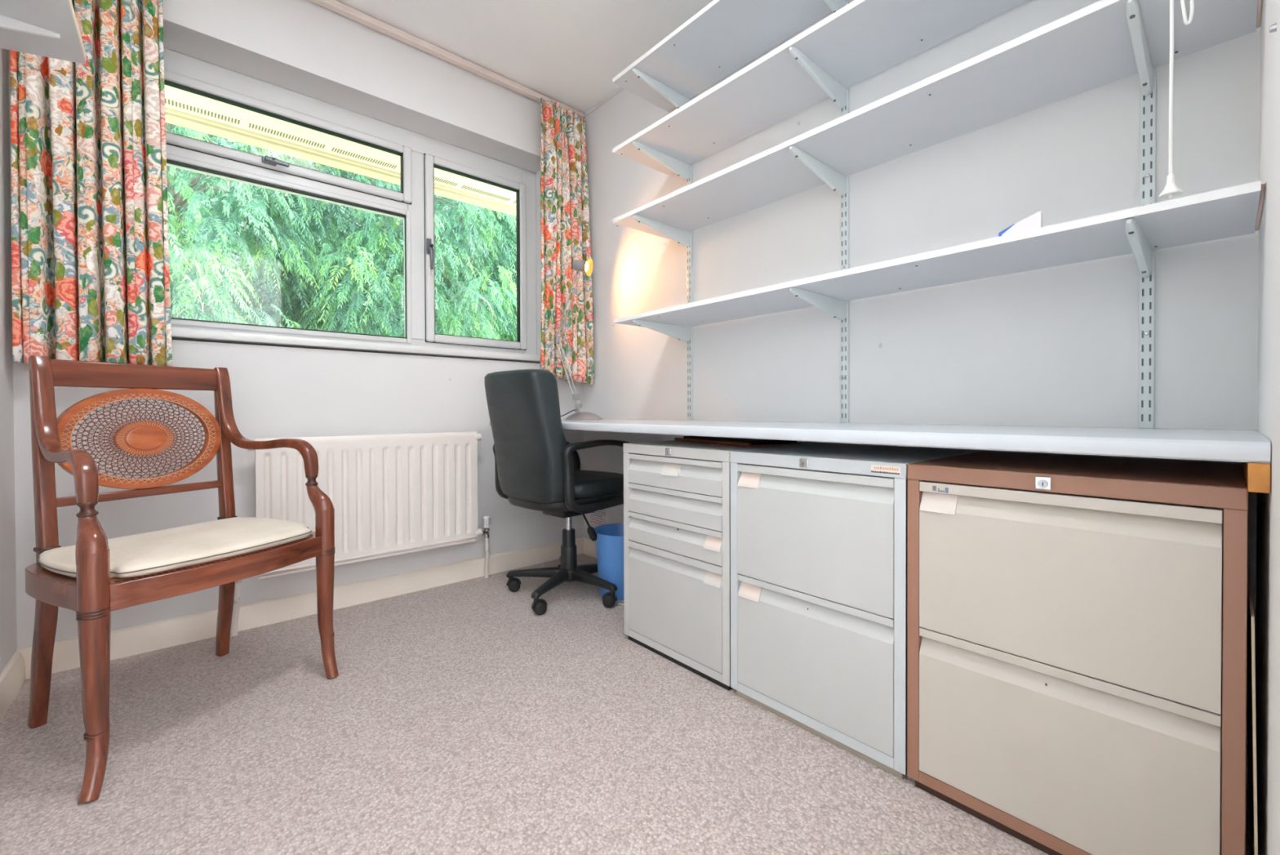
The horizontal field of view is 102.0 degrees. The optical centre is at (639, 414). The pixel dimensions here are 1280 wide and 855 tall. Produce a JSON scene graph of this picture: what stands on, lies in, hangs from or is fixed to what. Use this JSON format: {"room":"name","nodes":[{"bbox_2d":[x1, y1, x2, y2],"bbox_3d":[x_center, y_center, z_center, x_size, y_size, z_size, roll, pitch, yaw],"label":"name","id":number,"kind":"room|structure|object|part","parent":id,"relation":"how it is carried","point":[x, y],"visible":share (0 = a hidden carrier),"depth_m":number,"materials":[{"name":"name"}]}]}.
{"room":"home office","nodes":[
{"label":"home office","id":0,"kind":"room"},
{"bbox_2d":[0,48,17,673],"bbox_3d":[-0.638,-0.411,-0.005,0.200,2.418,3.918,-1,1,-41],"label":"wall","id":1,"kind":"structure","parent":0,"point":[8,622],"depth_m":1.48,"materials":[{"name":"paint"}]},
{"bbox_2d":[0,651,25,721],"bbox_3d":[-1.042,0.750,0.635,0.018,0.088,2.400,-1,1,-41],"label":"baseboard","id":2,"kind":"structure","parent":1,"relation":"attached to","point":[12,677],"depth_m":1.43,"materials":[{"name":"beige paint"}]},
{"bbox_2d":[0,14,60,39],"bbox_3d":[-1.452,-0.890,1.191,0.162,0.039,0.012,-1,1,-41],"label":"shelf bracket","id":3,"kind":"object","parent":1,"relation":"attached to","point":[7,23],"visible":1,"depth_m":1.20,"materials":[{"name":"white metal"}]},
{"bbox_2d":[0,0,86,63],"bbox_3d":[-1.259,-0.918,0.996,0.196,0.017,0.910,-1,1,-41],"label":"wall shelf","id":4,"kind":"object","parent":1,"relation":"attached to","point":[58,16],"visible":1,"depth_m":1.23,"materials":[{"name":"white laminate"}]},
{"bbox_2d":[8,0,583,649],"bbox_3d":[-1.187,-0.431,2.322,2.451,2.418,0.300,-1,1,-41],"label":"wall","id":5,"kind":"structure","parent":0,"point":[306,47],"depth_m":2.05,"materials":[{"name":"paint"}]},
{"bbox_2d":[16,536,584,679],"bbox_3d":[-1.077,0.735,2.214,2.051,0.088,0.018,-1,1,-41],"label":"baseboard","id":6,"kind":"structure","parent":5,"relation":"attached to","point":[131,641],"depth_m":1.98,"materials":[{"name":"beige paint"}]},
{"bbox_2d":[163,47,540,363],"bbox_3d":[-1.217,-0.805,2.277,1.820,1.069,0.325,-1,1,-41],"label":"window","id":7,"kind":"structure","parent":5,"relation":"in","point":[420,154],"depth_m":2.31,"materials":[{"name":"white plastic"}]},
{"bbox_3d":[-1.453,-1.007,2.068,0.088,0.024,0.040,-1,1,-41],"label":"handle","id":8,"kind":"part","parent":7,"relation":"part of","materials":[{"name":"grey metal"}]},
{"bbox_3d":[-1.496,-1.119,2.087,1.096,0.259,0.047,-1,1,-41],"label":"sash","id":9,"kind":"part","parent":7,"relation":"part of","materials":[{"name":"white plastic"}]},
{"bbox_3d":[-1.215,-0.287,2.281,1.820,0.034,0.325,-1,1,-41],"label":"sill","id":10,"kind":"part","parent":7,"relation":"part of","materials":[{"name":"white paint"}]},
{"bbox_3d":[-0.998,-0.764,2.466,0.022,0.150,0.045,-1,1,-41],"label":"handle","id":11,"kind":"part","parent":7,"relation":"part of","materials":[{"name":"grey metal"}]},
{"bbox_3d":[-0.834,-0.803,2.672,0.536,0.898,0.047,-1,1,-41],"label":"sash","id":12,"kind":"part","parent":7,"relation":"part of","materials":[{"name":"white plastic"}]},
{"bbox_2d":[247,431,482,578],"bbox_3d":[-1.085,0.332,2.146,0.865,0.502,0.106,-1,1,-41],"label":"radiator","id":13,"kind":"object","parent":5,"relation":"attached to","point":[390,495],"visible":0.84,"depth_m":2.11,"materials":[{"name":"metal"}]},
{"bbox_2d":[231,579,241,635],"bbox_3d":[-1.413,0.660,1.837,0.076,0.246,0.039,0,1,-11],"label":"pipe","id":14,"kind":"object","parent":13,"relation":"attached to","point":[236,607],"visible":0.63,"depth_m":1.83,"materials":[{"name":"white metal"}]},
{"bbox_2d":[480,515,490,577],"bbox_3d":[-0.730,0.626,2.440,0.053,0.299,0.053,-1,1,-41],"label":"radiator valve","id":15,"kind":"object","parent":13,"relation":"attached to","point":[486,519],"visible":0.98,"depth_m":2.43,"materials":[{"name":"white plastic"}]},
{"bbox_2d":[563,429,582,432],"bbox_3d":[-0.518,0.077,2.698,0.520,0.046,0.021,-1,1,-41],"label":"batten","id":16,"kind":"object","parent":5,"relation":"attached to","point":[564,430],"visible":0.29,"depth_m":2.81,"materials":[{"name":"wood"}]},
{"bbox_2d":[336,0,713,113],"bbox_3d":[0.103,-1.690,0.840,2.451,0.120,4.218,-1,1,-41],"label":"ceiling","id":17,"kind":"structure","parent":0,"point":[568,52],"depth_m":2.23,"materials":[{"name":"paint"}]},
{"bbox_2d":[308,0,584,117],"bbox_3d":[-1.070,-1.615,2.167,2.021,0.031,0.040,-1,1,-41],"label":"rail","id":18,"kind":"object","parent":17,"relation":"attached to","point":[335,6],"visible":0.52,"depth_m":2.29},
{"bbox_2d":[9,0,172,366],"bbox_3d":[-1.668,-0.868,1.590,0.337,1.440,0.101,-1,1,-41],"label":"curtain","id":19,"kind":"object","parent":18,"relation":"hanging from","point":[91,263],"visible":0.91,"depth_m":1.57,"materials":[{"name":"fabric"}]},
{"bbox_2d":[540,97,594,384],"bbox_3d":[-0.393,-0.873,2.688,0.330,1.430,0.105,-1,1,-41],"label":"curtain","id":20,"kind":"object","parent":18,"relation":"hanging from","point":[565,227],"visible":0.93,"depth_m":2.67,"materials":[{"name":"fabric"}]},
{"bbox_2d":[1159,0,1194,199],"bbox_3d":[0.803,-0.979,0.773,0.025,1.306,0.036,-1,1,-41],"label":"pull cord","id":21,"kind":"object","parent":17,"relation":"hanging from","point":[1171,189],"visible":1,"depth_m":0.78,"materials":[{"name":"white plastic"}]},
{"bbox_3d":[0.799,-0.991,0.777,0.005,1.283,0.005,-1,1,-41],"label":"cord","id":22,"kind":"part","parent":21,"relation":"part of","materials":[{"name":"white fabric"}]},
{"bbox_2d":[0,553,1258,854],"bbox_3d":[0.112,0.847,0.863,2.451,0.120,4.218,-1,1,-41],"label":"floor","id":23,"kind":"structure","parent":0,"point":[460,717],"depth_m":1.20,"materials":[{"name":"carpet"}]},
{"bbox_2d":[25,355,338,803],"bbox_3d":[-1.239,0.323,1.402,0.510,0.945,0.583,0,1,24],"label":"armchair","id":24,"kind":"object","parent":23,"relation":"on","point":[93,594],"visible":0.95,"depth_m":1.34,"materials":[{"name":"brown wood"}]},
{"bbox_3d":[-1.508,0.324,1.308,0.087,0.935,0.037,0,1,24],"label":"leg","id":25,"kind":"part","parent":24,"relation":"part of","materials":[{"name":"brown wood"}]},
{"bbox_3d":[-1.350,0.021,1.214,0.395,0.337,0.038,0,1,31],"label":"arm","id":26,"kind":"part","parent":24,"relation":"part of","materials":[{"name":"brown wood"}]},
{"bbox_3d":[-1.141,0.544,1.083,0.049,0.508,0.087,-1,1,-42],"label":"leg","id":27,"kind":"part","parent":24,"relation":"part of","materials":[{"name":"brown wood"}]},
{"bbox_3d":[-1.432,-0.109,1.490,0.017,0.069,0.372,0,1,23],"label":"rail","id":28,"kind":"part","parent":24,"relation":"part of","materials":[{"name":"brown wood"}]},
{"bbox_3d":[-1.422,0.068,1.488,0.037,0.286,0.377,0,1,24],"label":"oval frame","id":29,"kind":"part","parent":24,"relation":"part of","materials":[{"name":"orange wood"}]},
{"bbox_3d":[-1.415,0.222,1.486,0.016,0.023,0.376,0,1,24],"label":"cross rail","id":30,"kind":"part","parent":24,"relation":"part of","materials":[{"name":"brown wood"}]},
{"bbox_3d":[-1.209,0.391,1.399,0.432,0.056,0.536,0,1,24],"label":"seat frame","id":31,"kind":"part","parent":24,"relation":"part of","materials":[{"name":"brown wood"}]},
{"bbox_2d":[36,516,311,577],"bbox_3d":[-1.207,0.342,1.398,0.408,0.038,0.515,0,1,24],"label":"seat cushion","id":32,"kind":"object","parent":24,"relation":"on","point":[170,548],"visible":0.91,"depth_m":1.31,"materials":[{"name":"beige fabric"}]},
{"bbox_3d":[-1.212,0.366,1.400,0.372,0.003,0.466,0,1,24],"label":"cane seat","id":33,"kind":"part","parent":24,"relation":"part of","materials":[{"name":"beige fabric"}]},
{"bbox_3d":[-1.347,0.320,1.678,0.087,0.935,0.037,0,1,24],"label":"leg","id":34,"kind":"part","parent":24,"relation":"part of","materials":[{"name":"brown wood"}]},
{"bbox_3d":[-1.173,0.016,1.621,0.395,0.337,0.038,0,1,16],"label":"arm","id":35,"kind":"part","parent":24,"relation":"part of","materials":[{"name":"brown wood"}]},
{"bbox_3d":[-0.937,0.537,1.561,0.076,0.505,0.048,0,1,24],"label":"leg","id":36,"kind":"part","parent":24,"relation":"part of","materials":[{"name":"brown wood"}]},
{"bbox_2d":[484,368,629,614],"bbox_3d":[-0.326,0.301,2.228,0.537,0.949,0.616,0,1,42],"label":"office chair","id":37,"kind":"object","parent":23,"relation":"on","point":[536,468],"visible":0.86,"depth_m":2.02,"materials":[{"name":"black leather"}]},
{"bbox_3d":[-0.457,0.087,2.065,0.407,0.517,0.202,0,1,42],"label":"backrest","id":38,"kind":"part","parent":37,"relation":"part of","materials":[{"name":"black leather"}]},
{"bbox_3d":[-0.462,0.692,2.274,0.250,0.048,0.044,0,1,4],"label":"leg","id":39,"kind":"part","parent":37,"relation":"part of","materials":[{"name":"black plastic"}]},
{"bbox_3d":[-0.469,0.239,2.429,0.055,0.281,0.490,0,1,42],"label":"armrest","id":40,"kind":"part","parent":37,"relation":"part of","materials":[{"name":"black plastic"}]},
{"bbox_3d":[-0.366,0.693,2.122,0.044,0.048,0.250,0,1,22],"label":"leg","id":41,"kind":"part","parent":37,"relation":"part of","materials":[{"name":"black plastic"}]},
{"bbox_3d":[-0.239,0.438,2.187,0.013,0.083,0.131,-1,1,-39],"label":"height lever","id":42,"kind":"part","parent":37,"relation":"part of","materials":[{"name":"black plastic"}]},
{"bbox_3d":[-0.182,0.690,2.345,0.250,0.048,0.044,-1,1,-32],"label":"leg","id":43,"kind":"part","parent":37,"relation":"part of","materials":[{"name":"black plastic"}]},
{"bbox_3d":[-0.197,0.489,2.130,0.032,0.054,0.060,-1,1,-34],"label":"lever knob","id":44,"kind":"part","parent":37,"relation":"part of","materials":[{"name":"black plastic"}]},
{"bbox_3d":[-0.196,0.692,2.164,0.250,0.048,0.046,0,1,42],"label":"leg","id":45,"kind":"part","parent":37,"relation":"part of","materials":[{"name":"black plastic"}]},
{"bbox_3d":[-0.125,0.241,2.123,0.055,0.281,0.490,0,1,42],"label":"armrest","id":46,"kind":"part","parent":37,"relation":"part of","materials":[{"name":"black plastic"}]},
{"bbox_3d":[-0.276,0.302,2.300,0.414,0.075,0.428,0,1,42],"label":"seat","id":47,"kind":"part","parent":37,"relation":"part of","materials":[{"name":"black leather"}]},
{"bbox_2d":[594,523,623,599],"bbox_3d":[-0.085,0.636,2.255,0.243,0.277,0.243,-1,1,-41],"label":"waste bin","id":48,"kind":"object","parent":23,"relation":"on","point":[609,542],"visible":0.41,"depth_m":2.16,"materials":[{"name":"blue plastic"}]},
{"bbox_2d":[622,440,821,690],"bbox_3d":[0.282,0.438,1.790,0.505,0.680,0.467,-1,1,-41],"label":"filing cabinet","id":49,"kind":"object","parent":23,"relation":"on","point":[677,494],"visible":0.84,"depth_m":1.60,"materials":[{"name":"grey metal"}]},
{"bbox_3d":[0.088,0.117,1.629,0.004,0.023,0.024,-1,1,-41],"label":"lock plate","id":50,"kind":"part","parent":49,"relation":"part of","materials":[{"name":"silver metal"}]},
{"bbox_3d":[0.104,0.585,1.635,0.021,0.303,0.412,-1,1,-41],"label":"drawer","id":51,"kind":"part","parent":49,"relation":"part of","materials":[{"name":"grey metal"}]},
{"bbox_3d":[0.104,0.382,1.633,0.021,0.096,0.412,-1,1,-41],"label":"drawer","id":52,"kind":"part","parent":49,"relation":"part of","materials":[{"name":"grey metal"}]},
{"bbox_3d":[0.103,0.283,1.632,0.021,0.096,0.412,-1,1,-41],"label":"drawer","id":53,"kind":"part","parent":49,"relation":"part of","materials":[{"name":"grey metal"}]},
{"bbox_3d":[0.103,0.184,1.631,0.021,0.098,0.412,-1,1,-41],"label":"drawer","id":54,"kind":"part","parent":49,"relation":"part of","materials":[{"name":"grey metal"}]},
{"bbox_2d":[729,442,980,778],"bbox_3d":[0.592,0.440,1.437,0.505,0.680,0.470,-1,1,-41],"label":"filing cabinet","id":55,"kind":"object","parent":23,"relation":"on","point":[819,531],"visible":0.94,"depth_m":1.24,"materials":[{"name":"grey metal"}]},
{"bbox_3d":[0.402,0.119,1.273,0.004,0.023,0.024,-1,1,-41],"label":"lock plate","id":56,"kind":"part","parent":55,"relation":"part of","materials":[{"name":"silver metal"}]},
{"bbox_3d":[0.415,0.590,1.282,0.021,0.298,0.419,-1,1,-41],"label":"drawer","id":57,"kind":"part","parent":55,"relation":"part of","materials":[{"name":"grey metal"}]},
{"bbox_3d":[0.414,0.288,1.279,0.021,0.302,0.419,-1,1,-41],"label":"drawer","id":58,"kind":"part","parent":55,"relation":"part of","materials":[{"name":"grey metal"}]},
{"bbox_2d":[906,450,1248,854],"bbox_3d":[0.903,0.443,1.083,0.505,0.680,0.467,-1,1,-41],"label":"filing cabinet","id":59,"kind":"object","parent":23,"relation":"on","point":[1077,625],"visible":1,"depth_m":0.89,"materials":[{"name":"brown metal"}]},
{"bbox_3d":[0.714,0.121,0.918,0.004,0.023,0.024,-1,1,-41],"label":"lock plate","id":60,"kind":"part","parent":59,"relation":"part of","materials":[{"name":"silver metal"}]},
{"bbox_3d":[0.726,0.592,0.929,0.021,0.298,0.418,-1,1,-41],"label":"drawer","id":61,"kind":"part","parent":59,"relation":"part of","materials":[{"name":"beige metal"}]},
{"bbox_3d":[0.725,0.290,0.926,0.021,0.302,0.418,-1,1,-41],"label":"drawer","id":62,"kind":"part","parent":59,"relation":"part of","materials":[{"name":"beige metal"}]},
{"bbox_2d":[1246,561,1257,854],"bbox_3d":[1.043,0.536,0.884,0.420,0.494,0.010,-1,1,-41],"label":"board","id":63,"kind":"object","parent":23,"relation":"on","point":[1251,669],"visible":0.91,"depth_m":0.79,"materials":[{"name":"wood"}]},
{"bbox_2d":[582,0,1260,744],"bbox_3d":[1.052,-0.431,1.482,0.200,2.418,3.918,-1,1,-41],"label":"wall","id":64,"kind":"structure","parent":0,"point":[1058,346],"depth_m":1.49,"materials":[{"name":"paint"}]},
{"bbox_2d":[588,507,608,526],"bbox_3d":[-0.222,0.520,2.789,0.002,0.170,0.182,-1,1,-41],"label":"paper notice","id":65,"kind":"object","parent":64,"relation":"attached to","point":[601,517],"visible":0.56,"depth_m":2.78,"materials":[{"name":"grey paper"}]},
{"bbox_2d":[584,86,624,117],"bbox_3d":[0.472,-1.635,1.964,0.012,0.015,2.418,-1,1,-41],"label":"trim","id":66,"kind":"structure","parent":64,"relation":"attached to","point":[619,90],"depth_m":2.71,"materials":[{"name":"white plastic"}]},
{"bbox_2d":[686,97,693,420],"bbox_3d":[0.217,-0.744,2.264,0.014,1.536,0.026,-1,1,-41],"label":"upright","id":67,"kind":"object","parent":64,"relation":"attached to","point":[689,248],"visible":0.55,"depth_m":2.26,"materials":[{"name":"grey metal"}]},
{"bbox_2d":[631,68,689,108],"bbox_3d":[0.091,-1.334,2.149,0.318,0.065,0.017,-1,1,-41],"label":"shelf bracket","id":68,"kind":"object","parent":67,"relation":"attached to","point":[677,100],"visible":0.83,"depth_m":2.15,"materials":[{"name":"white metal"}]},
{"bbox_2d":[632,214,689,246],"bbox_3d":[0.093,-0.759,2.155,0.318,0.065,0.017,-1,1,-41],"label":"shelf bracket","id":69,"kind":"object","parent":67,"relation":"attached to","point":[682,237],"visible":1,"depth_m":2.17,"materials":[{"name":"white metal"}]},
{"bbox_2d":[632,141,689,179],"bbox_3d":[0.092,-1.048,2.152,0.318,0.065,0.017,-1,1,-41],"label":"shelf bracket","id":70,"kind":"object","parent":67,"relation":"attached to","point":[682,169],"visible":1,"depth_m":2.16,"materials":[{"name":"white metal"}]},
{"bbox_2d":[632,319,690,342],"bbox_3d":[0.094,-0.346,2.159,0.318,0.065,0.017,-1,1,-41],"label":"shelf bracket","id":71,"kind":"object","parent":67,"relation":"attached to","point":[680,332],"visible":1,"depth_m":2.17,"materials":[{"name":"white metal"}]},
{"bbox_2d":[612,0,848,111],"bbox_3d":[0.574,-1.371,1.595,0.322,0.017,1.715,-1,1,-41],"label":"wall shelf","id":72,"kind":"object","parent":67,"relation":"on","point":[724,36],"visible":1,"depth_m":1.90,"materials":[{"name":"white laminate"}]},
{"bbox_2d":[613,0,1028,175],"bbox_3d":[0.575,-1.085,1.598,0.322,0.017,1.715,-1,1,-41],"label":"wall shelf","id":73,"kind":"object","parent":67,"relation":"on","point":[863,39],"visible":1,"depth_m":1.62,"materials":[{"name":"white laminate"}]},
{"bbox_2d":[840,0,849,422],"bbox_3d":[0.684,-0.740,1.732,0.014,1.536,0.026,-1,1,-41],"label":"upright","id":74,"kind":"object","parent":64,"relation":"attached to","point":[845,199],"visible":0.51,"depth_m":1.73,"materials":[{"name":"grey metal"}]},
{"bbox_2d":[789,146,846,195],"bbox_3d":[0.560,-0.755,1.623,0.318,0.065,0.017,-1,1,-41],"label":"shelf bracket","id":75,"kind":"object","parent":74,"relation":"attached to","point":[837,181],"visible":1,"depth_m":1.63,"materials":[{"name":"white metal"}]},
{"bbox_2d":[789,46,846,107],"bbox_3d":[0.559,-1.044,1.621,0.318,0.065,0.017,-1,1,-41],"label":"shelf bracket","id":76,"kind":"object","parent":74,"relation":"attached to","point":[835,91],"visible":1,"depth_m":1.63,"materials":[{"name":"white metal"}]},
{"bbox_2d":[789,287,846,320],"bbox_3d":[0.562,-0.343,1.627,0.318,0.065,0.017,-1,1,-41],"label":"shelf bracket","id":77,"kind":"object","parent":74,"relation":"attached to","point":[836,308],"visible":1,"depth_m":1.64,"materials":[{"name":"white metal"}]},
{"bbox_2d":[823,0,846,13],"bbox_3d":[0.558,-1.331,1.618,0.318,0.065,0.017,-1,1,-41],"label":"shelf bracket","id":78,"kind":"object","parent":74,"relation":"attached to","point":[834,5],"visible":0.62,"depth_m":1.68,"materials":[{"name":"white metal"}]},
{"bbox_2d":[488,418,1271,463],"bbox_3d":[0.273,0.044,1.800,0.556,0.030,2.416,-1,1,-41],"label":"countertop","id":79,"kind":"structure","parent":64,"relation":"attached to","point":[1220,445],"depth_m":1.03,"materials":[{"name":"white laminate"}]},
{"bbox_2d":[555,257,603,419],"bbox_3d":[-0.338,-0.365,2.599,0.199,0.778,0.360,-1,1,-41],"label":"desk lamp","id":80,"kind":"object","parent":79,"relation":"on","point":[586,266],"visible":0.91,"depth_m":2.54,"materials":[{"name":"silver metal"}]},
{"bbox_3d":[-0.359,-0.208,2.578,0.142,0.338,0.014,0,1,25],"label":"arm","id":81,"kind":"part","parent":80,"relation":"part of","materials":[{"name":"metal"}]},
{"bbox_3d":[-0.358,-0.535,2.570,0.150,0.332,0.015,0,1,28],"label":"arm","id":82,"kind":"part","parent":80,"relation":"part of","materials":[{"name":"metal"}]},
{"bbox_2d":[674,435,801,446],"bbox_3d":[0.322,0.089,1.838,0.259,0.016,0.422,-1,1,-30],"label":"document folder","id":83,"kind":"object","parent":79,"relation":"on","point":[738,442],"visible":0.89,"depth_m":1.70,"materials":[{"name":"black plastic"}]},
{"bbox_2d":[582,537,1248,790],"bbox_3d":[0.484,0.732,1.978,0.018,0.088,2.400,-1,1,-41],"label":"baseboard","id":84,"kind":"structure","parent":64,"relation":"attached to","point":[588,545],"depth_m":2.81,"materials":[{"name":"beige paint"}]},
{"bbox_2d":[613,0,1262,239],"bbox_3d":[0.572,-0.795,1.606,0.322,0.018,1.741,-1,1,-41],"label":"wall shelf","id":85,"kind":"object","parent":64,"relation":"attached to","point":[1090,47],"visible":0.97,"depth_m":1.29,"materials":[{"name":"white laminate"}]},
{"bbox_2d":[613,180,1266,327],"bbox_3d":[0.563,-0.382,1.621,0.322,0.018,1.771,-1,1,-41],"label":"wall shelf","id":86,"kind":"object","parent":64,"relation":"attached to","point":[1236,211],"visible":0.94,"depth_m":1.21,"materials":[{"name":"white laminate"}]},
{"bbox_2d":[998,211,1042,236],"bbox_3d":[0.855,-0.417,1.169,0.014,0.056,0.084,-1,1,-41],"label":"paper","id":87,"kind":"object","parent":86,"relation":"on","point":[1033,221],"visible":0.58,"depth_m":1.15,"materials":[{"name":"paper"}]},
{"bbox_2d":[1137,66,1156,427],"bbox_3d":[1.164,-0.737,1.187,0.014,1.536,0.026,-1,1,-41],"label":"upright","id":88,"kind":"object","parent":64,"relation":"attached to","point":[1148,103],"visible":0.75,"depth_m":1.19,"materials":[{"name":"grey metal"}]},
{"bbox_2d":[1124,217,1151,278],"bbox_3d":[1.041,-0.339,1.082,0.318,0.065,0.017,-1,1,-41],"label":"shelf bracket","id":89,"kind":"object","parent":88,"relation":"attached to","point":[1141,249],"visible":1,"depth_m":1.06,"materials":[{"name":"white metal"}]},
{"bbox_2d":[1126,0,1153,95],"bbox_3d":[1.040,-0.752,1.078,0.318,0.065,0.017,-1,1,-41],"label":"shelf bracket","id":90,"kind":"object","parent":88,"relation":"attached to","point":[1137,33],"visible":1,"depth_m":1.06,"materials":[{"name":"white metal"}]},
{"bbox_2d":[1255,0,1279,854],"bbox_3d":[0.543,-0.418,0.357,2.051,2.418,0.100,-1,1,-41],"label":"wall","id":91,"kind":"structure","parent":0,"point":[1268,516],"depth_m":0.77,"materials":[{"name":"paint"}]},
{"bbox_2d":[1241,462,1270,493],"bbox_3d":[1.047,0.086,0.885,0.505,0.040,0.020,-1,1,-41],"label":"batten","id":92,"kind":"object","parent":91,"relation":"attached to","point":[1257,475],"visible":0.71,"depth_m":0.72,"materials":[{"name":"brown wood"}]},
{"bbox_2d":[1269,22,1276,32],"bbox_3d":[0.835,-0.509,0.684,0.010,0.010,0.006,-1,1,-41],"label":"screw","id":93,"kind":"object","parent":91,"relation":"attached to","point":[1273,28],"visible":1,"depth_m":0.68,"materials":[{"name":"metal"}]},
{"label":"outside","id":94,"kind":"structure","parent":0,"visible":0},
{"bbox_3d":[-7.677,1.041,11.272,28.000,0.050,21.700,-1,1,-41],"label":"ground","id":95,"kind":"structure","parent":94,"visible":0},
{"bbox_2d":[165,122,355,329],"bbox_3d":[-3.433,-1.225,3.794,2.734,4.653,1.913,-1,1,-41],"label":"conifer tree","id":96,"kind":"object","parent":95,"relation":"on","point":[182,300],"visible":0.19,"depth_m":3.82,"materials":[{"name":"green plant"}]},
{"bbox_2d":[173,126,516,341],"bbox_3d":[-3.654,-1.411,7.423,11.000,4.900,1.572,-1,1,-41],"label":"hedge","id":97,"kind":"object","parent":95,"relation":"on","point":[215,204],"visible":0.02,"depth_m":6.13,"materials":[{"name":"green plant"}]},
{"bbox_2d":[230,153,516,340],"bbox_3d":[-2.201,-1.266,5.135,3.027,4.702,1.872,-1,1,-41],"label":"conifer tree","id":98,"kind":"object","parent":95,"relation":"on","point":[385,248],"visible":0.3,"depth_m":4.70,"materials":[{"name":"green plant"}]},
{"bbox_2d":[434,195,516,341],"bbox_3d":[-1.111,-1.278,6.645,3.084,4.689,2.055,-1,1,-41],"label":"conifer tree","id":99,"kind":"object","parent":95,"relation":"on","point":[507,226],"visible":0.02,"depth_m":6.10,"materials":[{"name":"green plant"}]},
{"bbox_3d":[-1.160,-1.689,3.070,11.000,0.080,0.800,-1,1,-41],"label":"roof","id":100,"kind":"structure","parent":0,"visible":0},
{"bbox_2d":[164,84,515,216],"bbox_3d":[-1.159,-1.550,3.072,11.000,0.198,0.800,-1,1,-41],"label":"soffit","id":101,"kind":"structure","parent":100,"relation":"attached to","point":[184,108],"depth_m":2.81,"materials":[{"name":"paint"}]}
]}

